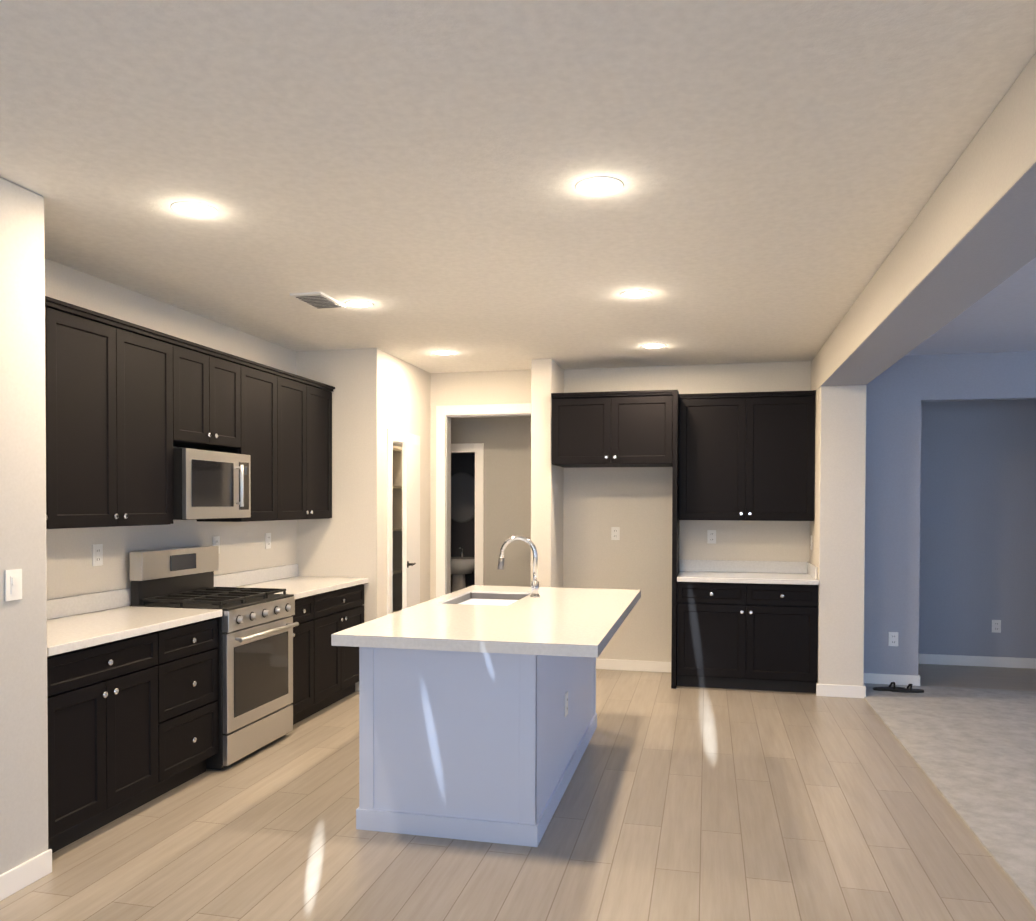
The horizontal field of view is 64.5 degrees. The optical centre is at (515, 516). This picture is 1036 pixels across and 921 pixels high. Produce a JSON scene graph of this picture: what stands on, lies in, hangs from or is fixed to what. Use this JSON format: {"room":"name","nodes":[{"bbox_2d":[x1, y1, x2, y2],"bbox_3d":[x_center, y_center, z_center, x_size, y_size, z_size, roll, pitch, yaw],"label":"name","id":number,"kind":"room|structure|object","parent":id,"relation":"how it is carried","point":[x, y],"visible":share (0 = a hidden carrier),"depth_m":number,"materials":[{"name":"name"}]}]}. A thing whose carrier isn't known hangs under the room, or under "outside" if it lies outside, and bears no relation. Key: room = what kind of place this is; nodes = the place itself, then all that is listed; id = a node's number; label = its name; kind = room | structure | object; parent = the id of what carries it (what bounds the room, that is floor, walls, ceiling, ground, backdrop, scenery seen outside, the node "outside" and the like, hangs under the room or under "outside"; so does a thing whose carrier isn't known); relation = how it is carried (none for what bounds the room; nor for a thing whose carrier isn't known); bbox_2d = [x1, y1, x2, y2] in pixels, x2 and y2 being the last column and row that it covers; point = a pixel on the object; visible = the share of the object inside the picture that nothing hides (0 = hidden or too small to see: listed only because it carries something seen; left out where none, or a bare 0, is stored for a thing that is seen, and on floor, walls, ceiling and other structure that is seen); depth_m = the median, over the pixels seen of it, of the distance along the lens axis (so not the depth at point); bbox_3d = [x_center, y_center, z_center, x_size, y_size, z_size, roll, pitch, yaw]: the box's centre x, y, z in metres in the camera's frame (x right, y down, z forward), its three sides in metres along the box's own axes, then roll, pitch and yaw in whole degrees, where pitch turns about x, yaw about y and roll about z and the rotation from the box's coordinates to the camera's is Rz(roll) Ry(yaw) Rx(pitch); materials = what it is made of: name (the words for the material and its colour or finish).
{"room":"kitchen","nodes":[
{"label":"kitchen","id":0,"kind":"room"},
{"bbox_2d":[0,177,47,874],"bbox_3d":[-2.249,0.080,3.261,0.655,2.740,0.300,0,1,13],"label":"wall","id":1,"kind":"structure","parent":0,"point":[23,746],"depth_m":3.21,"materials":[{"name":"paint"}]},
{"bbox_2d":[5,569,21,600],"bbox_3d":[-1.929,0.262,3.163,0.012,0.118,0.075,0,1,13],"label":"light switch","id":2,"kind":"object","parent":1,"relation":"attached to","point":[13,584],"visible":1,"depth_m":3.16,"materials":[{"name":"white plastic"}]},
{"bbox_2d":[0,849,51,900],"bbox_3d":[-1.926,1.404,3.214,0.013,0.095,0.283,0,1,13],"label":"baseboard","id":3,"kind":"structure","parent":1,"relation":"attached to","point":[22,876],"depth_m":3.22,"materials":[{"name":"white paint"}]},
{"bbox_2d":[45,258,295,599],"bbox_3d":[-2.021,0.037,5.944,0.120,2.740,5.710,0,1,13],"label":"wall","id":4,"kind":"structure","parent":0,"point":[72,570],"depth_m":4.92,"materials":[{"name":"paint"}]},
{"bbox_2d":[45,296,52,528],"bbox_3d":[-2.328,-0.459,3.615,0.327,1.035,0.330,0,1,13],"label":"upper cabinet","id":5,"kind":"object","parent":4,"relation":"attached to","point":[48,303],"depth_m":3.75,"materials":[{"name":"black wood"}]},
{"bbox_2d":[92,544,102,565],"bbox_3d":[-2.290,0.210,4.505,0.008,0.118,0.075,0,1,13],"label":"electrical outlet","id":6,"kind":"object","parent":4,"relation":"attached to","point":[97,554],"visible":1,"depth_m":4.50,"materials":[{"name":"white plastic"}]},
{"bbox_2d":[53,300,176,528],"bbox_3d":[-2.187,-0.468,4.219,0.327,1.035,0.910,0,1,13],"label":"upper cabinet","id":7,"kind":"object","parent":4,"relation":"attached to","point":[115,381],"depth_m":4.14,"materials":[{"name":"black wood"}]},
{"bbox_2d":[47,564,296,619],"bbox_3d":[-2.147,0.457,5.099,0.016,0.100,3.275,0,1,13],"label":"backsplash","id":8,"kind":"structure","parent":4,"relation":"attached to","point":[93,602],"depth_m":4.85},
{"bbox_2d":[177,340,244,451],"bbox_3d":[-2.005,-0.717,4.994,0.327,0.560,0.690,0,1,13],"label":"upper cabinet","id":9,"kind":"object","parent":4,"relation":"attached to","point":[210,382],"depth_m":4.97,"materials":[{"name":"black wood"}]},
{"bbox_2d":[177,444,252,519],"bbox_3d":[-1.969,-0.192,4.999,0.401,0.400,0.670,0,1,13],"label":"microwave","id":10,"kind":"object","parent":4,"relation":"attached to","point":[213,483],"depth_m":4.90,"materials":[{"name":"silver metal"}]},
{"bbox_2d":[213,536,219,552],"bbox_3d":[-2.035,0.193,5.595,0.008,0.118,0.075,0,1,13],"label":"electrical outlet","id":11,"kind":"object","parent":4,"relation":"attached to","point":[216,540],"visible":0.52,"depth_m":5.59,"materials":[{"name":"white plastic"}]},
{"bbox_2d":[197,360,280,521],"bbox_3d":[-1.875,-0.489,5.558,0.327,1.035,0.460,0,1,13],"label":"upper cabinet","id":12,"kind":"object","parent":4,"relation":"attached to","point":[262,384],"depth_m":5.58,"materials":[{"name":"black wood"}]},
{"bbox_2d":[265,533,270,548],"bbox_3d":[-1.881,0.183,6.257,0.008,0.118,0.075,0,1,13],"label":"electrical outlet","id":13,"kind":"object","parent":4,"relation":"attached to","point":[267,540],"visible":1,"depth_m":6.24,"materials":[{"name":"white plastic"}]},
{"bbox_2d":[281,372,332,519],"bbox_3d":[-1.724,-0.498,6.200,0.327,1.035,0.860,0,1,13],"label":"upper cabinet","id":14,"kind":"object","parent":4,"relation":"attached to","point":[306,405],"depth_m":6.15,"materials":[{"name":"black wood"}]},
{"bbox_2d":[393,448,401,612],"bbox_3d":[-1.411,0.172,7.339,0.426,1.610,1.170,0,1,13],"label":"pantry shelves","id":15,"kind":"object","parent":4,"relation":"attached to","point":[397,529],"depth_m":7.76,"materials":[{"name":"beige wood"}]},
{"bbox_2d":[296,348,382,690],"bbox_3d":[-1.429,0.028,6.673,0.700,2.740,0.120,0,1,13],"label":"wall","id":16,"kind":"structure","parent":0,"point":[346,540],"depth_m":6.58,"materials":[{"name":"paint"}]},
{"bbox_2d":[383,351,430,615],"bbox_3d":[-0.999,0.020,7.240,0.120,2.740,1.180,0,1,13],"label":"wall","id":17,"kind":"structure","parent":0,"point":[406,397],"depth_m":7.31,"materials":[{"name":"paint"}]},
{"bbox_2d":[387,429,419,614],"bbox_3d":[-1.019,0.331,7.126,0.136,2.120,0.760,0,1,13],"label":"door frame","id":18,"kind":"structure","parent":17,"relation":"attached to","point":[399,437],"depth_m":6.80,"materials":[{"name":"white paint"}]},
{"bbox_2d":[402,441,418,609],"bbox_3d":[-0.875,0.377,7.091,0.088,2.014,0.580,0,1,3],"label":"pantry door","id":19,"kind":"structure","parent":17,"relation":"in","point":[410,575],"depth_m":6.97,"materials":[{"name":"white paint"}]},
{"bbox_2d":[393,370,530,610],"bbox_3d":[-0.603,0.012,7.815,1.790,2.740,0.120,0,1,13],"label":"wall","id":20,"kind":"structure","parent":0,"point":[486,387],"depth_m":7.75,"materials":[{"name":"paint"}]},
{"bbox_2d":[436,403,530,597],"bbox_3d":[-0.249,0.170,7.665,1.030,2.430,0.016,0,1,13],"label":"door frame","id":21,"kind":"structure","parent":20,"relation":"attached to","point":[441,411],"depth_m":7.76,"materials":[{"name":"white paint"}]},
{"bbox_2d":[451,453,474,592],"bbox_3d":[-0.218,-0.018,9.727,1.910,2.740,0.120,0,1,13],"label":"wall","id":22,"kind":"structure","parent":0,"point":[463,535],"depth_m":9.76,"materials":[{"name":"paint"}]},
{"bbox_2d":[451,472,474,522],"bbox_3d":[-0.637,-0.229,9.749,0.468,0.600,0.018,0,1,13],"label":"mirror","id":23,"kind":"object","parent":22,"relation":"attached to","point":[462,497],"visible":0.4,"depth_m":9.74,"materials":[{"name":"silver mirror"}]},
{"bbox_2d":[451,416,530,586],"bbox_3d":[-0.455,0.002,8.448,1.790,2.740,0.120,0,1,13],"label":"wall","id":24,"kind":"structure","parent":0,"point":[506,441],"depth_m":8.30,"materials":[{"name":"paint"}]},
{"bbox_2d":[0,669,1035,920],"bbox_3d":[-1.171,1.472,3.954,6.457,0.060,12.800,0,1,13],"label":"floor","id":25,"kind":"structure","parent":0,"point":[688,803],"depth_m":3.65,"materials":[{"name":"beige wood"}]},
{"bbox_2d":[47,632,164,852],"bbox_3d":[-2.152,1.004,3.802,0.605,0.874,0.730,0,1,13],"label":"base cabinet","id":26,"kind":"object","parent":25,"relation":"on","point":[106,702],"depth_m":3.72,"materials":[{"name":"black wood"}]},
{"bbox_2d":[47,576,368,655],"bbox_3d":[-1.836,0.526,5.028,0.657,0.042,3.275,0,1,13],"label":"countertop","id":27,"kind":"structure","parent":26,"relation":"on","point":[110,625],"depth_m":4.44,"materials":[{"name":"white stone"}]},
{"bbox_2d":[165,616,220,792],"bbox_3d":[-2.010,0.995,4.408,0.605,0.874,0.515,0,1,13],"label":"base cabinet","id":28,"kind":"object","parent":25,"relation":"on","point":[170,669],"depth_m":4.37,"materials":[{"name":"black wood"}]},
{"bbox_2d":[133,592,296,769],"bbox_3d":[-1.822,0.970,5.023,0.637,0.905,0.756,0,1,13],"label":"stove","id":29,"kind":"object","parent":25,"relation":"on","point":[259,640],"depth_m":4.88,"materials":[{"name":"silver metal"}]},
{"bbox_2d":[297,596,316,722],"bbox_3d":[-1.734,0.977,5.591,0.605,0.874,0.375,0,1,13],"label":"base cabinet","id":30,"kind":"object","parent":25,"relation":"on","point":[307,608],"depth_m":5.62,"materials":[{"name":"black wood"}]},
{"bbox_2d":[317,584,363,711],"bbox_3d":[-1.593,0.968,6.192,0.605,0.874,0.860,0,1,13],"label":"base cabinet","id":31,"kind":"object","parent":25,"relation":"on","point":[337,666],"depth_m":6.07,"materials":[{"name":"black wood"}]},
{"bbox_2d":[451,546,474,591],"bbox_3d":[-0.663,0.850,9.536,0.480,1.009,0.480,0,1,13],"label":"pedestal sink","id":32,"kind":"object","parent":25,"relation":"on","point":[461,566],"visible":0.44,"depth_m":9.42,"materials":[{"name":"white ceramic"}]},
{"bbox_2d":[356,595,596,846],"bbox_3d":[-0.091,0.991,4.670,0.856,0.884,2.006,0,1,13],"label":"kitchen island","id":33,"kind":"object","parent":25,"relation":"on","point":[469,730],"depth_m":3.72,"materials":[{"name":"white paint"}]},
{"bbox_2d":[331,585,640,658],"bbox_3d":[0.018,0.528,4.551,1.170,0.054,2.230,0,1,13],"label":"island countertop","id":34,"kind":"structure","parent":33,"relation":"on","point":[576,623],"depth_m":3.91,"materials":[{"name":"white stone"}]},
{"bbox_2d":[497,535,538,598],"bbox_3d":[0.014,0.304,5.033,0.267,0.378,0.106,0,1,13],"label":"faucet","id":35,"kind":"object","parent":34,"relation":"on","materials":[{"name":"silver metal"}]},
{"bbox_2d":[565,692,567,716],"bbox_3d":[0.274,0.999,4.380,0.008,0.118,0.075,0,1,13],"label":"outlet","id":36,"kind":"object","parent":33,"relation":"attached to","point":[566,703],"visible":0.98,"depth_m":4.36,"materials":[{"name":"white plastic"}]},
{"bbox_2d":[551,390,818,692],"bbox_3d":[1.413,0.181,6.996,2.140,2.438,0.657,0,1,13],"label":"kitchen cabinets","id":37,"kind":"object","parent":25,"relation":"on","point":[746,456],"visible":1,"depth_m":6.77,"materials":[{"name":"black wood"}]},
{"bbox_2d":[677,560,818,584],"bbox_3d":[1.923,0.459,6.884,1.092,0.138,0.652,0,1,13],"label":"countertop","id":38,"kind":"structure","parent":37,"relation":"on","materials":[{"name":"white stone"}]},
{"bbox_2d":[809,385,866,685],"bbox_3d":[2.627,0.190,6.729,0.339,2.436,0.630,0,1,13],"label":"wall","id":39,"kind":"structure","parent":25,"relation":"on","point":[837,551],"depth_m":6.42,"materials":[{"name":"paint"}]},
{"bbox_2d":[860,682,867,697],"bbox_3d":[2.778,1.363,6.638,0.013,0.095,0.510,0,1,13],"label":"baseboard","id":40,"kind":"structure","parent":39,"relation":"attached to","point":[862,688],"depth_m":6.39,"materials":[{"name":"white paint"}]},
{"bbox_2d":[816,684,859,697],"bbox_3d":[2.535,1.365,6.441,0.335,0.095,0.016,0,1,13],"label":"baseboard","id":41,"kind":"structure","parent":25,"relation":"on","point":[830,690],"depth_m":6.43,"materials":[{"name":"white paint"}]},
{"bbox_2d":[0,0,1035,372],"bbox_3d":[1.049,-1.324,3.393,11.000,0.080,12.800,0,1,13],"label":"ceiling","id":42,"kind":"structure","parent":0,"point":[414,172],"depth_m":2.94,"materials":[{"name":"paint"}]},
{"bbox_2d":[170,201,217,216],"bbox_3d":[-1.347,-1.289,3.450,0.188,0.004,0.188,0,1,13],"label":"recessed light","id":43,"kind":"object","parent":42,"relation":"in","point":[193,209],"visible":1,"depth_m":3.44,"materials":[{"name":"white plastic"}]},
{"bbox_2d":[290,292,345,308],"bbox_3d":[-1.191,-1.307,4.974,0.200,0.016,0.340,0,1,13],"label":"ceiling vent","id":44,"kind":"object","parent":42,"relation":"in","point":[318,300],"visible":1,"depth_m":4.93,"materials":[{"name":"white plastic"}]},
{"bbox_2d":[343,300,373,307],"bbox_3d":[-0.968,-1.313,5.076,0.188,0.004,0.188,0,1,13],"label":"recessed light","id":45,"kind":"object","parent":42,"relation":"in","point":[358,303],"visible":1,"depth_m":5.06,"materials":[{"name":"white plastic"}]},
{"bbox_2d":[432,351,454,354],"bbox_3d":[-0.586,-1.338,6.712,0.188,0.004,0.188,0,1,13],"label":"recessed light","id":46,"kind":"object","parent":42,"relation":"in","point":[443,352],"visible":1,"depth_m":6.69,"materials":[{"name":"white plastic"}]},
{"bbox_2d":[575,176,623,194],"bbox_3d":[0.326,-1.280,3.183,0.188,0.004,0.188,0,1,13],"label":"recessed light","id":47,"kind":"object","parent":42,"relation":"in","point":[600,185],"visible":1,"depth_m":3.17,"materials":[{"name":"white plastic"}]},
{"bbox_2d":[620,290,651,297],"bbox_3d":[0.708,-1.305,4.818,0.188,0.004,0.188,0,1,13],"label":"recessed light","id":48,"kind":"object","parent":42,"relation":"in","point":[635,293],"visible":1,"depth_m":4.80,"materials":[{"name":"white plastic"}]},
{"bbox_2d":[642,343,665,347],"bbox_3d":[1.076,-1.329,6.396,0.188,0.004,0.188,0,1,13],"label":"recessed light","id":49,"kind":"object","parent":42,"relation":"in","point":[655,345],"visible":1,"depth_m":6.37,"materials":[{"name":"white plastic"}]},
{"bbox_2d":[811,53,1035,390],"bbox_3d":[1.531,-1.108,2.000,0.339,0.304,10.300,0,1,13],"label":"beam","id":50,"kind":"structure","parent":42,"relation":"attached to","point":[967,240],"depth_m":3.21,"materials":[{"name":"paint"}]},
{"bbox_2d":[531,358,563,587],"bbox_3d":[0.547,0.005,8.409,0.180,2.740,2.900,0,1,13],"label":"wall","id":51,"kind":"structure","parent":0,"point":[547,377],"depth_m":7.00,"materials":[{"name":"paint"}]},
{"bbox_2d":[563,361,810,661],"bbox_3d":[1.666,0.026,7.336,2.487,2.740,0.120,0,1,13],"label":"wall","id":52,"kind":"structure","parent":0,"point":[634,504],"depth_m":7.39,"materials":[{"name":"paint"}]},
{"bbox_2d":[611,527,619,539],"bbox_3d":[0.907,0.152,7.448,0.075,0.118,0.008,0,1,13],"label":"outlet","id":53,"kind":"object","parent":52,"relation":"attached to","point":[615,533],"visible":1,"depth_m":7.45,"materials":[{"name":"white plastic"}]},
{"bbox_2d":[596,659,670,672],"bbox_3d":[0.928,1.344,7.461,1.010,0.095,0.013,0,1,13],"label":"baseboard","id":54,"kind":"structure","parent":52,"relation":"attached to","point":[608,664],"depth_m":7.42,"materials":[{"name":"white paint"}]},
{"bbox_2d":[707,530,715,543],"bbox_3d":[1.735,0.177,7.255,0.075,0.118,0.008,0,1,13],"label":"outlet","id":55,"kind":"object","parent":52,"relation":"attached to","point":[711,536],"visible":1,"depth_m":7.25,"materials":[{"name":"white plastic"}]},
{"bbox_2d":[864,683,1035,910],"bbox_3d":[3.889,1.520,1.438,4.543,0.072,10.200,0,1,13],"label":"floor carpet","id":56,"kind":"object","parent":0,"point":[971,752],"depth_m":4.93,"materials":[{"name":"beige carpet"}]},
{"bbox_2d":[873,682,923,692],"bbox_3d":[3.076,1.366,6.605,0.380,0.065,0.132,0,1,13],"label":"sandals","id":57,"kind":"object","parent":56,"relation":"on","point":[900,689],"visible":1,"depth_m":6.58,"materials":[{"name":"black rubber"}]},
{"bbox_2d":[864,351,1035,675],"bbox_3d":[5.066,0.049,6.440,4.543,2.740,0.120,0,1,13],"label":"wall","id":58,"kind":"structure","parent":0,"point":[900,390],"depth_m":6.81,"materials":[{"name":"paint"}]},
{"bbox_2d":[864,673,919,685],"bbox_3d":[3.095,1.360,6.865,0.526,0.095,0.040,0,1,13],"label":"baseboard","id":59,"kind":"structure","parent":58,"relation":"attached to","point":[872,678],"depth_m":6.84,"materials":[{"name":"white paint"}]},
{"bbox_2d":[888,632,897,645],"bbox_3d":[3.147,1.018,6.836,0.075,0.118,0.008,0,1,13],"label":"outlet","id":60,"kind":"object","parent":58,"relation":"attached to","point":[893,639],"visible":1,"depth_m":6.83,"materials":[{"name":"white plastic"}]},
{"bbox_2d":[918,664,1035,690],"bbox_3d":[5.345,1.431,7.670,4.543,0.060,2.600,0,1,13],"label":"floor","id":61,"kind":"structure","parent":0,"point":[1004,678],"depth_m":7.18,"materials":[{"name":"grey carpet"}]},
{"bbox_2d":[919,399,1035,657],"bbox_3d":[5.314,0.033,7.501,4.543,2.740,0.120,0,1,13],"label":"wall","id":62,"kind":"structure","parent":0,"point":[977,571],"depth_m":7.67,"materials":[{"name":"paint"}]},
{"bbox_2d":[918,654,1035,668],"bbox_3d":[5.295,1.356,7.458,4.543,0.095,0.013,0,1,13],"label":"baseboard","id":63,"kind":"structure","parent":62,"relation":"attached to","point":[962,660],"depth_m":7.68,"materials":[{"name":"white paint"}]},
{"bbox_2d":[992,620,1000,632],"bbox_3d":[4.476,1.019,7.644,0.075,0.118,0.008,0,1,13],"label":"electrical outlet","id":64,"kind":"object","parent":62,"relation":"attached to","point":[996,626],"visible":1,"depth_m":7.64,"materials":[{"name":"white plastic"}]}
]}

